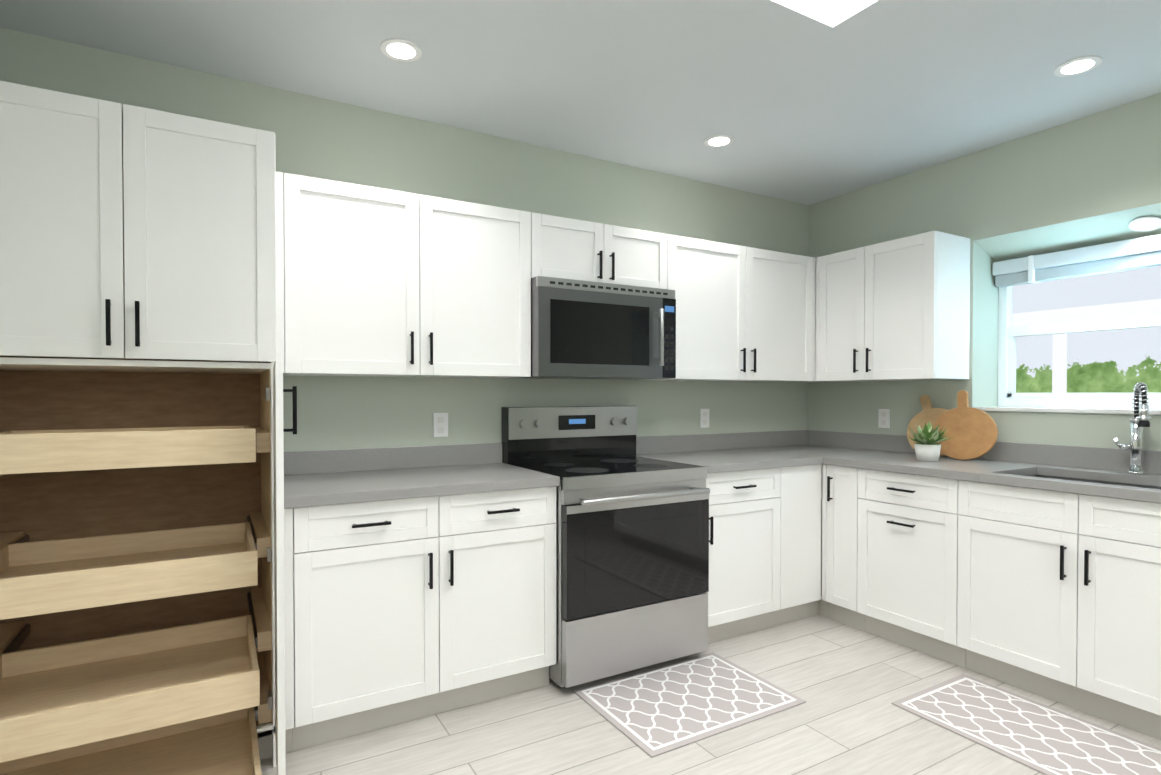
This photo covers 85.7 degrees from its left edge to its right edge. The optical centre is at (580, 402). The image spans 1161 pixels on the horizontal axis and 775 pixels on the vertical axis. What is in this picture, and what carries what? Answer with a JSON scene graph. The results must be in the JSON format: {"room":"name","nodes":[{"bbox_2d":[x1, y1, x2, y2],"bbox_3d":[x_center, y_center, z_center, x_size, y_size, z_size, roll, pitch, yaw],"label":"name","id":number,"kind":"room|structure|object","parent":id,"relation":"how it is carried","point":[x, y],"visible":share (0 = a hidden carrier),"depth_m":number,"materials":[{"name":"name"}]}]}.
{"room":"kitchen","nodes":[
{"label":"kitchen","id":0,"kind":"room"},
{"bbox_2d":[0,27,808,451],"bbox_3d":[-0.162,-0.059,3.356,4.722,2.550,0.100,0,1,-30],"label":"wall","id":1,"kind":"structure","parent":0,"point":[318,137],"depth_m":3.02,"materials":[{"name":"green paint"}]},
{"bbox_2d":[276,171,530,377],"bbox_3d":[-0.765,-0.493,2.733,1.075,0.755,0.364,0,1,-30],"label":"upper cabinet","id":2,"kind":"object","parent":1,"relation":"attached to","point":[375,282],"visible":0.98,"depth_m":2.58,"materials":[{"name":"white wood"}]},
{"bbox_2d":[433,413,447,436],"bbox_3d":[-0.671,0.109,3.001,0.072,0.115,0.008,0,1,-30],"label":"electrical outlet","id":3,"kind":"object","parent":1,"relation":"attached to","point":[440,424],"depth_m":3.00,"materials":[{"name":"white plastic"}]},
{"bbox_2d":[531,212,666,288],"bbox_3d":[0.042,-0.727,3.195,0.785,0.300,0.364,0,1,-30],"label":"upper cabinet","id":4,"kind":"object","parent":1,"relation":"attached to","point":[568,248],"visible":0.79,"depth_m":3.05,"materials":[{"name":"white wood"}]},
{"bbox_2d":[517,276,675,379],"bbox_3d":[0.065,-0.349,3.160,0.783,0.451,0.452,0,1,-30],"label":"microwave","id":5,"kind":"object","parent":4,"relation":"attached to","point":[581,329],"visible":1,"depth_m":2.98,"materials":[{"name":"silver metal"}]},
{"bbox_2d":[700,409,708,427],"bbox_3d":[0.759,0.098,3.825,0.072,0.115,0.008,0,1,-30],"label":"electrical outlet","id":6,"kind":"object","parent":1,"relation":"attached to","point":[704,413],"depth_m":3.82,"materials":[{"name":"white plastic"}]},
{"bbox_2d":[636,234,819,381],"bbox_3d":[0.865,-0.505,3.693,1.133,0.755,0.328,0,1,-30],"label":"upper cabinet","id":7,"kind":"object","parent":1,"relation":"attached to","point":[745,314],"depth_m":3.53,"materials":[{"name":"white wood"}]},
{"bbox_2d":[0,0,1160,204],"bbox_3d":[1.111,-1.579,1.126,4.722,0.550,5.200,0,1,-30],"label":"ceiling","id":8,"kind":"structure","parent":0,"point":[808,102],"depth_m":2.46,"materials":[{"name":"white paint"}]},
{"bbox_2d":[380,38,421,61],"bbox_3d":[-0.671,-1.316,2.342,0.150,0.007,0.150,0,1,-30],"label":"recessed light","id":9,"kind":"object","parent":8,"relation":"in","point":[398,49],"visible":1,"depth_m":2.33,"materials":[{"name":"white plastic"}]},
{"bbox_2d":[704,134,733,146],"bbox_3d":[0.704,-1.327,3.180,0.150,0.007,0.150,0,1,-30],"label":"recessed light","id":10,"kind":"object","parent":8,"relation":"in","point":[720,140],"visible":1,"depth_m":3.17,"materials":[{"name":"white plastic"}]},
{"bbox_2d":[1054,55,1101,76],"bbox_3d":[1.952,-1.318,2.457,0.150,0.007,0.150,0,1,-30],"label":"recessed light","id":11,"kind":"object","parent":8,"relation":"in","point":[1078,65],"visible":1,"depth_m":2.45,"materials":[{"name":"white plastic"}]},
{"bbox_2d":[260,615,1160,774],"bbox_3d":[1.111,1.296,1.164,4.722,0.100,5.200,0,1,-30],"label":"floor","id":12,"kind":"structure","parent":0,"point":[848,684],"depth_m":2.32,"materials":[{"name":"beige tile"}]},
{"bbox_2d":[0,81,296,774],"bbox_3d":[-1.430,0.170,1.947,0.911,2.130,1.076,0,1,-30],"label":"pantry","id":13,"kind":"object","parent":12,"relation":"on","point":[142,604],"visible":1,"depth_m":1.94,"materials":[{"name":"white wood"}]},
{"bbox_2d":[284,486,555,752],"bbox_3d":[-0.701,0.788,2.626,1.061,0.876,0.642,0,1,-30],"label":"base cabinet","id":14,"kind":"object","parent":12,"relation":"on","point":[398,611],"visible":0.94,"depth_m":2.35,"materials":[{"name":"white wood"}]},
{"bbox_2d":[284,443,559,508],"bbox_3d":[-0.703,0.280,2.622,1.061,0.138,0.635,0,1,-30],"label":"countertop","id":15,"kind":"structure","parent":14,"relation":"on","point":[326,477],"depth_m":2.66,"materials":[{"name":"grey stone"}]},
{"bbox_2d":[501,406,709,687],"bbox_3d":[0.121,0.623,3.037,0.772,1.195,0.743,0,1,-30],"label":"range","id":16,"kind":"object","parent":12,"relation":"on","point":[632,559],"visible":0.94,"depth_m":2.80,"materials":[{"name":"silver metal"}]},
{"bbox_2d":[573,652,805,757],"bbox_3d":[0.445,1.223,2.603,0.780,0.006,0.560,0,1,-30],"label":"area rug","id":17,"kind":"object","parent":12,"relation":"on","point":[654,712],"visible":1,"depth_m":2.55,"materials":[{"name":"grey fabric"}]},
{"bbox_2d":[705,467,784,642],"bbox_3d":[0.665,0.777,3.433,0.560,0.876,0.607,0,1,-30],"label":"base cabinet","id":18,"kind":"object","parent":12,"relation":"on","point":[765,548],"depth_m":3.20,"materials":[{"name":"white wood"}]},
{"bbox_2d":[636,431,823,473],"bbox_3d":[0.794,0.269,3.483,0.840,0.138,0.638,0,1,-30],"label":"countertop","id":19,"kind":"structure","parent":18,"relation":"on","point":[722,452],"depth_m":3.67,"materials":[{"name":"grey stone"}]},
{"bbox_2d":[785,464,822,622],"bbox_3d":[1.021,0.775,3.638,0.376,0.876,0.607,0,1,-30],"label":"base cabinet","id":20,"kind":"object","parent":12,"relation":"on","point":[803,484],"depth_m":3.40,"materials":[{"name":"white wood"}]},
{"bbox_2d":[819,464,865,630],"bbox_3d":[1.622,0.776,3.548,0.642,0.876,0.296,0,1,-30],"label":"base cabinet","id":21,"kind":"object","parent":12,"relation":"on","point":[838,600],"visible":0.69,"depth_m":3.38,"materials":[{"name":"white wood"}]},
{"bbox_2d":[792,430,868,433],"bbox_3d":[1.430,0.264,3.850,0.390,0.138,0.638,0,1,-30],"label":"countertop","id":22,"kind":"structure","parent":21,"relation":"on","point":[793,431],"depth_m":4.19,"materials":[{"name":"grey stone"}]},
{"bbox_2d":[776,430,1160,502],"bbox_3d":[1.996,0.277,2.888,0.650,0.138,2.870,0,1,-30],"label":"countertop","id":23,"kind":"structure","parent":21,"relation":"on","point":[1010,463],"depth_m":2.94,"materials":[{"name":"grey stone"}]},
{"bbox_2d":[907,395,947,455],"bbox_3d":[1.963,0.129,3.458,0.077,0.342,0.319,0,1,-30],"label":"cutting board","id":24,"kind":"object","parent":23,"relation":"on","point":[929,413],"visible":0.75,"depth_m":3.52,"materials":[{"name":"brown wood"}]},
{"bbox_2d":[908,422,952,460],"bbox_3d":[1.800,0.200,3.229,0.263,0.204,0.238,0,1,-30],"label":"potted plant","id":25,"kind":"object","parent":23,"relation":"on","point":[928,438],"visible":1,"depth_m":3.20,"materials":[{"name":"green plant"}]},
{"bbox_2d":[933,390,997,459],"bbox_3d":[2.016,0.119,3.286,0.081,0.366,0.330,0,1,-30],"label":"cutting board","id":26,"kind":"object","parent":23,"relation":"on","point":[972,432],"visible":0.94,"depth_m":3.27,"materials":[{"name":"brown wood"}]},
{"bbox_2d":[1030,475,1160,533],"bbox_3d":[2.171,0.455,2.560,0.464,0.209,0.774,0,1,-30],"label":"sink basin","id":27,"kind":"object","parent":23,"relation":"in","point":[1105,482],"visible":0.06,"depth_m":2.77,"materials":[{"name":"silver metal"}]},
{"bbox_2d":[1114,382,1150,474],"bbox_3d":[2.365,0.112,2.667,0.140,0.394,0.129,0,1,-30],"label":"faucet","id":28,"kind":"object","parent":23,"relation":"on","point":[1140,420],"visible":1,"depth_m":2.68,"materials":[{"name":"silver metal"}]},
{"bbox_2d":[857,468,965,667],"bbox_3d":[1.824,0.780,3.197,0.642,0.876,0.512,0,1,-30],"label":"base cabinet","id":29,"kind":"object","parent":12,"relation":"on","point":[907,578],"visible":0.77,"depth_m":3.04,"materials":[{"name":"white wood"}]},
{"bbox_2d":[891,674,1160,774],"bbox_3d":[1.798,1.229,2.136,0.520,0.006,1.240,0,1,-30],"label":"area rug","id":30,"kind":"object","parent":12,"relation":"on","point":[1039,737],"visible":1,"depth_m":2.32,"materials":[{"name":"grey fabric"}]},
{"bbox_2d":[957,480,1160,739],"bbox_3d":[2.181,0.789,2.578,0.642,0.876,0.915,0,1,-30],"label":"base cabinet","id":31,"kind":"object","parent":12,"relation":"on","point":[1053,604],"visible":1,"depth_m":2.47,"materials":[{"name":"white wood"}]},
{"bbox_2d":[808,93,1160,450],"bbox_3d":[2.984,-0.044,2.225,0.400,2.550,5.000,0,1,-30],"label":"wall","id":32,"kind":"structure","parent":0,"point":[1091,180],"depth_m":3.24,"materials":[{"name":"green paint"}]},
{"bbox_2d":[878,409,889,427],"bbox_3d":[1.842,0.098,3.797,0.008,0.115,0.072,0,1,-30],"label":"electrical outlet","id":33,"kind":"object","parent":32,"relation":"attached to","point":[883,418],"visible":1,"depth_m":3.79,"materials":[{"name":"white plastic"}]},
{"bbox_2d":[815,231,969,381],"bbox_3d":[1.750,-0.504,3.587,0.364,0.755,0.735,0,1,-30],"label":"upper cabinet","id":34,"kind":"object","parent":32,"relation":"attached to","point":[896,310],"visible":1,"depth_m":3.38,"materials":[{"name":"white wood"}]},
{"bbox_2d":[972,234,1160,414],"bbox_3d":[2.697,-0.351,2.616,0.322,0.812,1.866,0,1,-30],"label":"window","id":35,"kind":"structure","parent":32,"relation":"in","point":[1135,253],"depth_m":3.15,"materials":[{"name":"white plastic"}]},
{"bbox_2d":[1129,216,1160,231],"bbox_3d":[2.548,-0.802,2.818,0.114,0.048,0.120,0,1,-30],"label":"recessed light","id":36,"kind":"object","parent":32,"relation":"in","point":[1146,224],"visible":1,"depth_m":2.81,"materials":[{"name":"white plastic"}]},
{"label":"outside","id":37,"kind":"structure","parent":0,"visible":0},
{"bbox_2d":[1012,266,1160,407],"bbox_3d":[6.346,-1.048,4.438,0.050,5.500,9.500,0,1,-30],"label":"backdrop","id":38,"kind":"structure","parent":37,"point":[1127,351],"depth_m":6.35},
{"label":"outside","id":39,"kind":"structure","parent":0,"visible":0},
{"bbox_2d":[1012,299,1160,392],"bbox_3d":[4.575,-0.563,3.713,3.750,3.549,8.000,0,1,-30],"label":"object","id":40,"kind":"object","parent":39,"point":[1143,308],"depth_m":4.85,"materials":[{"name":"white"}]}
]}

